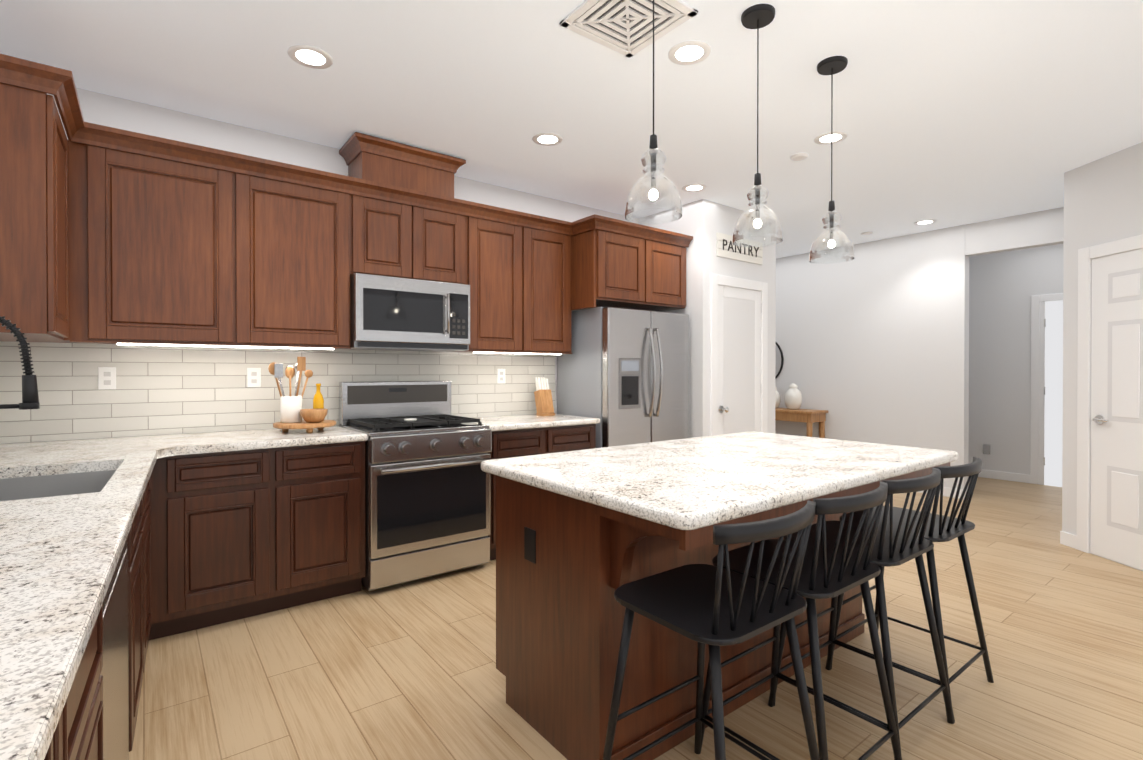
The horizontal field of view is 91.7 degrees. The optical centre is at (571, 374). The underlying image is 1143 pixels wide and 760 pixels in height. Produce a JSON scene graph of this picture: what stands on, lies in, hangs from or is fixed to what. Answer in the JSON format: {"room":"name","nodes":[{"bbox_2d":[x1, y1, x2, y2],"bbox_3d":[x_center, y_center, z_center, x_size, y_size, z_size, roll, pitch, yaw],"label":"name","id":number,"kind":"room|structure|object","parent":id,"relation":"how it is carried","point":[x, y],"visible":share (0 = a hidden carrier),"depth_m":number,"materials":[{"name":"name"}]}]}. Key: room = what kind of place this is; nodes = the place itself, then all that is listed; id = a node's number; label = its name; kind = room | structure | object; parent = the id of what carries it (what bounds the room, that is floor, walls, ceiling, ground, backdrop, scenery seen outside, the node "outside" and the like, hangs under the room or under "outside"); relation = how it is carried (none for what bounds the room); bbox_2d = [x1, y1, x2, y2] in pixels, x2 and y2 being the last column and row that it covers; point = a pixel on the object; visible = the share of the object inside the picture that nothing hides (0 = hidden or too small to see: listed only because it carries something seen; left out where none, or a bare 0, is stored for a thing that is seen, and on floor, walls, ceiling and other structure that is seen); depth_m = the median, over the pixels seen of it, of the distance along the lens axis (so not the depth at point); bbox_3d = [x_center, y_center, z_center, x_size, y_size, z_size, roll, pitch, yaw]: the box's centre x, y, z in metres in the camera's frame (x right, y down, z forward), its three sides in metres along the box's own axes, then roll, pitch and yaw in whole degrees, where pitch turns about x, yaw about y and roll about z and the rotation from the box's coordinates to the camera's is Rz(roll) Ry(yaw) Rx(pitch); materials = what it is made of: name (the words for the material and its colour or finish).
{"room":"kitchen","nodes":[
{"label":"kitchen","id":0,"kind":"room"},
{"bbox_2d":[1,88,638,443],"bbox_3d":[-1.176,-0.119,3.947,4.460,2.700,0.140,0,0,-37],"label":"wall","id":1,"kind":"structure","parent":0,"point":[120,113],"depth_m":3.31,"materials":[{"name":"white paint"}]},
{"bbox_2d":[0,341,3,443],"bbox_3d":[-1.782,0.076,1.254,0.181,0.519,3.330,0,0,-37],"label":"tile backsplash","id":2,"kind":"structure","parent":1,"relation":"attached to","point":[1,342],"depth_m":2.66,"materials":[{"name":"white tile"}]},
{"bbox_2d":[0,54,75,341],"bbox_3d":[-2.279,-0.660,2.239,0.330,1.003,0.515,0,0,-37],"label":"upper cabinet","id":3,"kind":"object","parent":1,"relation":"attached to","point":[36,150],"depth_m":2.10,"materials":[{"name":"brown wood"}]},
{"bbox_2d":[72,134,255,345],"bbox_3d":[-2.138,-0.628,2.907,0.750,0.930,0.330,0,0,-37],"label":"upper cabinet","id":4,"kind":"object","parent":1,"relation":"attached to","point":[109,235],"depth_m":2.77,"materials":[{"name":"brown wood"}]},
{"bbox_2d":[117,343,333,349],"bbox_3d":[-1.817,-0.155,3.008,1.000,0.012,0.020,0,0,-37],"label":"under-cabinet light","id":5,"kind":"object","parent":4,"relation":"attached to","point":[287,347],"depth_m":2.95,"materials":[{"name":"white plastic"}]},
{"bbox_2d":[4,341,554,442],"bbox_3d":[-1.467,0.118,3.647,3.330,0.630,0.032,0,0,-37],"label":"tile backsplash","id":6,"kind":"structure","parent":1,"relation":"attached to","point":[160,390],"depth_m":3.15,"materials":[{"name":"white tile"}]},
{"bbox_2d":[98,367,115,389],"bbox_3d":[-2.419,0.018,2.891,0.072,0.116,0.006,0,0,-37],"label":"electrical outlet cover","id":7,"kind":"object","parent":6,"relation":"attached to","point":[106,378],"depth_m":2.89,"materials":[{"name":"white plastic"}]},
{"bbox_2d":[247,368,260,386],"bbox_3d":[-1.888,0.015,3.298,0.072,0.116,0.006,0,0,-37],"label":"electrical outlet cover","id":8,"kind":"object","parent":6,"relation":"attached to","point":[253,374],"depth_m":3.30,"materials":[{"name":"white plastic"}]},
{"bbox_2d":[497,369,504,383],"bbox_3d":[-0.546,0.009,4.327,0.072,0.116,0.006,0,0,-37],"label":"electrical outlet cover","id":9,"kind":"object","parent":6,"relation":"attached to","point":[500,372],"depth_m":4.32,"materials":[{"name":"white plastic"}]},
{"bbox_2d":[252,170,355,348],"bbox_3d":[-1.688,-0.630,3.252,0.676,0.930,0.330,0,0,-37],"label":"upper cabinet","id":10,"kind":"object","parent":1,"relation":"attached to","point":[304,233],"depth_m":3.16,"materials":[{"name":"brown wood"}]},
{"bbox_2d":[332,132,427,279],"bbox_3d":[-1.242,-1.033,3.593,0.450,0.843,0.328,0,0,-37],"label":"upper cabinet","id":11,"kind":"object","parent":1,"relation":"attached to","point":[389,179],"depth_m":3.47,"materials":[{"name":"brown wood"}]},
{"bbox_2d":[348,273,469,351],"bbox_3d":[-1.082,-0.387,3.643,0.752,0.440,0.435,0,0,-37],"label":"over-the-range microwave","id":12,"kind":"object","parent":11,"relation":"attached to","point":[390,313],"visible":0.98,"depth_m":3.47,"materials":[{"name":"silver metal"}]},
{"bbox_2d":[428,150,467,283],"bbox_3d":[-0.997,-1.034,3.781,0.452,0.843,0.328,0,0,-37],"label":"upper cabinet","id":13,"kind":"object","parent":1,"relation":"attached to","point":[445,212],"depth_m":3.70,"materials":[{"name":"brown wood"}]},
{"bbox_2d":[450,210,535,352],"bbox_3d":[-0.606,-0.635,4.081,0.530,0.930,0.330,0,0,-37],"label":"upper cabinet","id":14,"kind":"object","parent":1,"relation":"attached to","point":[500,253],"depth_m":3.96,"materials":[{"name":"brown wood"}]},
{"bbox_2d":[536,226,575,353],"bbox_3d":[-0.300,-0.636,4.317,0.537,0.930,0.330,0,0,-37],"label":"upper cabinet","id":15,"kind":"object","parent":1,"relation":"attached to","point":[554,304],"depth_m":4.24,"materials":[{"name":"brown wood"}]},
{"bbox_2d":[473,352,560,354],"bbox_3d":[-0.385,-0.162,4.106,0.750,0.012,0.020,0,0,-37],"label":"under-cabinet light","id":16,"kind":"object","parent":15,"relation":"attached to","point":[473,352],"depth_m":4.07,"materials":[{"name":"white plastic"}]},
{"bbox_2d":[556,214,655,309],"bbox_3d":[0.233,-0.874,4.551,0.596,0.603,0.605,0,0,-37],"label":"upper cabinet","id":17,"kind":"object","parent":1,"relation":"attached to","point":[614,261],"depth_m":4.28,"materials":[{"name":"brown wood"}]},
{"bbox_2d":[640,230,691,311],"bbox_3d":[0.581,-0.876,4.817,0.576,0.603,0.605,0,0,-37],"label":"upper cabinet","id":18,"kind":"object","parent":1,"relation":"attached to","point":[670,248],"depth_m":4.64,"materials":[{"name":"brown wood"}]},
{"bbox_2d":[0,0,1142,257],"bbox_3d":[2.493,-1.518,3.829,10.150,0.100,10.500,0,0,-37],"label":"ceiling","id":19,"kind":"structure","parent":0,"point":[954,112],"depth_m":2.84,"materials":[{"name":"white paint"}]},
{"bbox_2d":[287,45,332,68],"bbox_3d":[-1.197,-1.457,2.547,0.191,0.006,0.191,0,0,-43],"label":"recessed light","id":20,"kind":"object","parent":19,"relation":"in","point":[312,57],"depth_m":2.54,"materials":[{"name":"white"}]},
{"bbox_2d":[532,132,562,145],"bbox_3d":[-0.148,-1.463,3.444,0.191,0.006,0.191,0,0,-43],"label":"recessed light","id":21,"kind":"object","parent":19,"relation":"in","point":[545,137],"depth_m":3.43,"materials":[{"name":"white"}]},
{"bbox_2d":[559,0,697,57],"bbox_3d":[0.229,-1.453,2.258,0.400,0.012,0.400,0,0,-37],"label":"ceiling vent","id":22,"kind":"object","parent":19,"relation":"in","point":[624,27],"visible":1,"depth_m":2.27,"materials":[{"name":"white metal"}]},
{"bbox_2d":[625,0,682,223],"bbox_3d":[0.278,-0.997,1.881,0.195,0.920,0.195,0,0,-37],"label":"pendant light","id":23,"kind":"object","parent":19,"relation":"hanging from","point":[652,177],"visible":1,"depth_m":1.85,"materials":[{"name":"clear glass"}]},
{"bbox_2d":[668,40,710,64],"bbox_3d":[0.534,-1.457,2.514,0.191,0.006,0.191,0,0,-43],"label":"recessed light","id":24,"kind":"object","parent":19,"relation":"in","point":[691,52],"depth_m":2.51,"materials":[{"name":"white"}]},
{"bbox_2d":[682,184,706,191],"bbox_3d":[0.964,-1.468,4.356,0.191,0.006,0.191,0,0,29],"label":"recessed light","id":25,"kind":"object","parent":19,"relation":"in","point":[692,187],"depth_m":4.34,"materials":[{"name":"white"}]},
{"bbox_2d":[733,4,782,246],"bbox_3d":[0.754,-0.999,2.246,0.195,0.920,0.195,0,0,-37],"label":"pendant light","id":26,"kind":"object","parent":19,"relation":"hanging from","point":[757,16],"visible":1,"depth_m":2.23,"materials":[{"name":"clear glass"}]},
{"bbox_2d":[790,153,808,160],"bbox_3d":[1.527,-1.458,3.718,0.115,0.018,0.115,0,0,44],"label":"smoke detector","id":27,"kind":"object","parent":19,"relation":"in","point":[798,156],"depth_m":3.70,"materials":[{"name":"white plastic"}]},
{"bbox_2d":[814,131,847,144],"bbox_3d":[1.601,-1.463,3.428,0.191,0.006,0.191,0,0,-43],"label":"recessed light","id":28,"kind":"object","parent":19,"relation":"in","point":[837,136],"depth_m":3.42,"materials":[{"name":"white"}]},
{"bbox_2d":[809,56,854,263],"bbox_3d":[1.222,-1.001,2.605,0.195,0.920,0.195,0,0,-37],"label":"pendant light","id":29,"kind":"object","parent":19,"relation":"hanging from","point":[832,65],"visible":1,"depth_m":2.59,"materials":[{"name":"clear glass"}]},
{"bbox_2d":[861,231,872,234],"bbox_3d":[3.073,-1.471,5.767,0.115,0.018,0.115,0,0,8],"label":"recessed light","id":30,"kind":"object","parent":19,"relation":"in","point":[868,232],"depth_m":5.73,"materials":[{"name":"white"}]},
{"bbox_2d":[914,219,936,224],"bbox_3d":[3.417,-1.474,5.360,0.191,0.006,0.191,0,0,-43],"label":"recessed light","id":31,"kind":"object","parent":19,"relation":"in","point":[923,222],"depth_m":5.36,"materials":[{"name":"white"}]},
{"bbox_2d":[129,476,1142,759],"bbox_3d":[2.493,1.282,3.846,10.150,0.100,10.500,0,0,-37],"label":"floor","id":32,"kind":"structure","parent":0,"point":[407,670],"depth_m":2.29,"materials":[{"name":"brown wood"}]},
{"bbox_2d":[44,646,95,759],"bbox_3d":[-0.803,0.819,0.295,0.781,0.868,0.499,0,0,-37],"label":"base cabinet","id":33,"kind":"object","parent":32,"relation":"on","point":[78,734],"depth_m":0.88,"materials":[{"name":"brown wood"}]},
{"bbox_2d":[85,603,102,759],"bbox_3d":[-1.113,0.817,0.699,0.781,0.868,0.520,0,0,-37],"label":"base cabinet","id":34,"kind":"object","parent":32,"relation":"on","point":[96,637],"depth_m":1.06,"materials":[{"name":"brown wood"}]},
{"bbox_2d":[0,435,167,759],"bbox_3d":[-0.914,0.362,0.537,0.900,0.040,5.591,0,0,-37],"label":"countertop","id":35,"kind":"structure","parent":34,"relation":"on","point":[59,557],"depth_m":0.99,"materials":[{"name":"stone"}]},
{"bbox_2d":[0,316,39,409],"bbox_3d":[-1.837,0.063,1.685,0.321,0.543,0.087,0,0,-37],"label":"faucet","id":36,"kind":"object","parent":35,"relation":"on","point":[30,398],"visible":1,"depth_m":1.75,"materials":[{"name":"black metal"}]},
{"bbox_2d":[100,539,128,759],"bbox_3d":[-1.364,0.815,1.199,0.624,0.866,0.624,0,0,-37],"label":"dishwasher","id":37,"kind":"object","parent":32,"relation":"on","point":[115,671],"visible":0.17,"depth_m":1.35,"materials":[{"name":"silver metal"}]},
{"bbox_2d":[127,530,147,751],"bbox_3d":[-1.674,0.915,1.641,0.641,0.660,0.499,0,0,-37],"label":"base cabinet","id":38,"kind":"object","parent":32,"relation":"on","point":[137,540],"depth_m":1.81,"materials":[{"name":"brown wood"}]},
{"bbox_2d":[130,518,150,640],"bbox_3d":[-1.892,0.913,1.932,0.650,0.660,0.361,0,0,-37],"label":"base cabinet","id":39,"kind":"object","parent":32,"relation":"on","point":[138,523],"depth_m":2.35,"materials":[{"name":"brown wood"}]},
{"bbox_2d":[148,448,275,639],"bbox_3d":[-1.908,0.803,2.911,0.510,0.868,0.617,0,0,-37],"label":"base cabinet","id":40,"kind":"object","parent":32,"relation":"on","point":[238,535],"depth_m":2.67,"materials":[{"name":"brown wood"}]},
{"bbox_2d":[164,425,367,456],"bbox_3d":[-1.601,0.347,2.934,0.926,0.040,0.948,0,0,-37],"label":"countertop","id":41,"kind":"structure","parent":40,"relation":"on","point":[207,442],"depth_m":2.89,"materials":[{"name":"stone"}]},
{"bbox_2d":[273,420,335,432],"bbox_3d":[-1.538,0.298,3.206,0.330,0.054,0.330,0,0,-37],"label":"tray","id":42,"kind":"object","parent":41,"relation":"on","point":[303,424],"visible":0.9,"depth_m":3.10,"materials":[{"name":"brown wood"}]},
{"bbox_2d":[268,357,312,422],"bbox_3d":[-1.615,0.083,3.189,0.236,0.375,0.150,0,0,-37],"label":"utensil crock","id":43,"kind":"object","parent":42,"relation":"on","point":[290,407],"visible":1,"depth_m":3.14,"materials":[{"name":"white ceramic"}]},
{"bbox_2d":[300,408,327,422],"bbox_3d":[-1.469,0.233,3.164,0.144,0.075,0.144,0,0,-37],"label":"bowl","id":44,"kind":"object","parent":42,"relation":"on","point":[313,415],"visible":1,"depth_m":3.12,"materials":[{"name":"brown wood"}]},
{"bbox_2d":[313,383,323,420],"bbox_3d":[-1.499,0.160,3.285,0.060,0.220,0.060,0,0,-37],"label":"oil bottle","id":45,"kind":"object","parent":42,"relation":"on","point":[318,401],"visible":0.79,"depth_m":3.27,"materials":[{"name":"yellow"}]},
{"bbox_2d":[276,441,365,610],"bbox_3d":[-1.520,0.802,3.208,0.467,0.868,0.617,0,0,-37],"label":"base cabinet","id":46,"kind":"object","parent":32,"relation":"on","point":[320,488],"depth_m":2.97,"materials":[{"name":"brown wood"}]},
{"bbox_2d":[339,381,491,590],"bbox_3d":[-0.984,0.624,3.520,0.752,1.160,0.718,0,0,-37],"label":"range","id":47,"kind":"object","parent":32,"relation":"on","point":[427,495],"visible":0.98,"depth_m":3.32,"materials":[{"name":"silver metal"}]},
{"bbox_2d":[488,427,547,559],"bbox_3d":[-0.544,0.797,3.957,0.461,0.868,0.617,0,0,-37],"label":"base cabinet","id":48,"kind":"object","parent":32,"relation":"on","point":[534,441],"depth_m":3.69,"materials":[{"name":"brown wood"}]},
{"bbox_2d":[548,424,595,452],"bbox_3d":[-0.178,0.795,4.237,0.460,0.868,0.617,0,0,-37],"label":"base cabinet","id":49,"kind":"object","parent":32,"relation":"on","point":[574,437],"depth_m":3.99,"materials":[{"name":"brown wood"}]},
{"bbox_2d":[472,414,599,430],"bbox_3d":[-0.351,0.340,4.084,0.927,0.040,0.645,0,0,-37],"label":"countertop","id":50,"kind":"structure","parent":49,"relation":"on","point":[510,422],"depth_m":3.92,"materials":[{"name":"stone"}]},
{"bbox_2d":[534,377,554,415],"bbox_3d":[-0.213,0.168,4.370,0.110,0.300,0.137,0,0,-37],"label":"knife block","id":51,"kind":"object","parent":50,"relation":"on","point":[544,402],"visible":1,"depth_m":4.35,"materials":[{"name":"brown wood"}]},
{"bbox_2d":[557,307,688,447],"bbox_3d":[0.466,0.344,4.636,0.920,1.725,0.730,0,0,-37],"label":"refrigerator","id":52,"kind":"object","parent":32,"relation":"on","point":[623,375],"visible":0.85,"depth_m":4.35,"materials":[{"name":"grey metal"}]},
{"bbox_2d":[603,500,819,759],"bbox_3d":[0.383,0.794,1.517,0.450,0.908,0.472,0,0,-37],"label":"stool","id":53,"kind":"object","parent":32,"relation":"on","point":[714,608],"visible":1,"depth_m":1.45,"materials":[{"name":"black wood"}]},
{"bbox_2d":[496,462,949,759],"bbox_3d":[0.664,0.807,2.276,1.720,0.868,0.980,0,0,-37],"label":"base cabinet","id":54,"kind":"object","parent":32,"relation":"on","point":[566,567],"visible":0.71,"depth_m":1.83,"materials":[{"name":"brown wood"}]},
{"bbox_2d":[481,431,957,529],"bbox_3d":[0.661,0.351,2.277,1.780,0.040,1.050,0,0,-37],"label":"countertop","id":55,"kind":"structure","parent":54,"relation":"on","point":[692,483],"depth_m":1.94,"materials":[{"name":"white stone"}]},
{"bbox_2d":[700,481,900,759],"bbox_3d":[0.724,0.792,1.779,0.450,0.908,0.472,0,0,-37],"label":"stool","id":56,"kind":"object","parent":32,"relation":"on","point":[825,574],"visible":0.9,"depth_m":1.68,"materials":[{"name":"black wood"}]},
{"bbox_2d":[775,408,827,437],"bbox_3d":[2.442,0.813,6.992,0.370,0.800,1.440,0,0,-37],"label":"console table","id":57,"kind":"object","parent":32,"relation":"on","point":[809,417],"visible":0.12,"depth_m":6.50,"materials":[{"name":"brown wood"}]},
{"bbox_2d":[775,387,780,407],"bbox_3d":[2.509,0.274,6.901,0.176,0.277,0.176,0,0,-37],"label":"vase","id":58,"kind":"object","parent":57,"relation":"on","point":[777,399],"visible":0.29,"depth_m":6.83,"materials":[{"name":"white ceramic"}]},
{"bbox_2d":[784,383,801,409],"bbox_3d":[2.673,0.256,6.687,0.200,0.315,0.200,0,0,-37],"label":"vase","id":59,"kind":"object","parent":57,"relation":"on","point":[793,397],"visible":1,"depth_m":6.62,"materials":[{"name":"white ceramic"}]},
{"bbox_2d":[768,467,954,759],"bbox_3d":[1.057,0.791,2.035,0.450,0.908,0.472,0,0,-37],"label":"stool","id":60,"kind":"object","parent":32,"relation":"on","point":[891,547],"visible":0.81,"depth_m":1.92,"materials":[{"name":"black wood"}]},
{"bbox_2d":[825,457,993,723],"bbox_3d":[1.390,0.789,2.290,0.450,0.908,0.472,0,0,-37],"label":"stool","id":61,"kind":"object","parent":32,"relation":"on","point":[940,527],"visible":0.65,"depth_m":2.17,"materials":[{"name":"black wood"}]},
{"bbox_2d":[639,199,775,437],"bbox_3d":[0.623,-0.132,6.145,1.070,2.700,2.960,0,0,-37],"label":"wall","id":62,"kind":"structure","parent":0,"point":[702,222],"depth_m":4.85,"materials":[{"name":"white paint"}]},
{"bbox_2d":[710,274,767,435],"bbox_3d":[1.516,0.183,4.933,0.820,2.085,0.114,0,0,-37],"label":"door frame","id":63,"kind":"structure","parent":62,"relation":"attached to","point":[719,292],"depth_m":4.88,"materials":[{"name":"white wood"}]},
{"bbox_2d":[716,232,762,264],"bbox_3d":[1.504,-1.120,4.940,0.660,0.202,0.012,0,0,-37],"label":"sign","id":64,"kind":"object","parent":62,"relation":"attached to","point":[731,254],"visible":0.75,"depth_m":4.92,"materials":[{"name":"white wood"}]},
{"bbox_2d":[723,239,758,256],"bbox_3d":[1.513,-1.126,4.936,0.526,0.093,0.004,0,0,-37],"label":"lettering","id":65,"kind":"object","parent":64,"relation":"attached to","point":[749,250],"visible":0.92,"depth_m":4.92,"materials":[{"name":"grey"}]},
{"bbox_2d":[775,207,1063,488],"bbox_3d":[2.999,-0.135,6.682,0.126,2.700,5.000,0,0,-37],"label":"wall","id":66,"kind":"structure","parent":0,"point":[872,339],"depth_m":5.99,"materials":[{"name":"white paint"}]},
{"bbox_2d":[775,342,783,378],"bbox_3d":[2.475,-0.189,7.250,0.022,0.640,0.640,0,0,-37],"label":"mirror","id":67,"kind":"object","parent":66,"relation":"attached to","point":[779,361],"visible":0.25,"depth_m":7.05,"materials":[{"name":"black metal"}]},
{"bbox_2d":[918,487,967,498],"bbox_3d":[2.660,1.165,7.051,0.044,0.095,4.014,0,0,-37],"label":"baseboard","id":68,"kind":"structure","parent":66,"relation":"attached to","point":[946,490],"depth_m":5.55,"materials":[{"name":"white wood"}]},
{"bbox_2d":[968,244,1063,474],"bbox_3d":[5.408,-0.131,6.009,0.120,2.700,3.800,0,0,-37],"label":"wall","id":69,"kind":"structure","parent":0,"point":[1004,287],"depth_m":6.40,"materials":[{"name":"white paint"}]},
{"bbox_2d":[983,444,989,453],"bbox_3d":[4.911,0.877,6.560,0.005,0.115,0.070,0,0,-37],"label":"electrical outlet cover","id":70,"kind":"object","parent":69,"relation":"attached to","point":[986,448],"depth_m":6.56,"materials":[{"name":"white plastic"}]},
{"bbox_2d":[978,469,1029,482],"bbox_3d":[4.853,1.167,6.631,0.014,0.095,1.150,0,0,-37],"label":"baseboard","id":71,"kind":"structure","parent":69,"relation":"attached to","point":[1000,475],"depth_m":6.41,"materials":[{"name":"white wood"}]},
{"bbox_2d":[1030,293,1062,486],"bbox_3d":[5.451,0.167,5.842,0.018,2.105,0.970,0,0,-37],"label":"door frame","id":72,"kind":"structure","parent":69,"relation":"attached to","point":[1046,438],"depth_m":6.12,"materials":[{"name":"white"}]},
{"bbox_2d":[1062,142,1142,570],"bbox_3d":[4.081,-0.115,3.308,2.515,2.700,1.771,0,0,-37],"label":"wall","id":73,"kind":"structure","parent":0,"point":[1103,200],"depth_m":3.90,"materials":[{"name":"white paint"}]},
{"bbox_2d":[1076,234,1142,569],"bbox_3d":[3.582,0.177,3.422,0.592,2.115,0.796,0,0,-37],"label":"door","id":74,"kind":"structure","parent":73,"relation":"attached to","point":[1110,397],"depth_m":3.68,"materials":[{"name":"white wood"}]}
]}

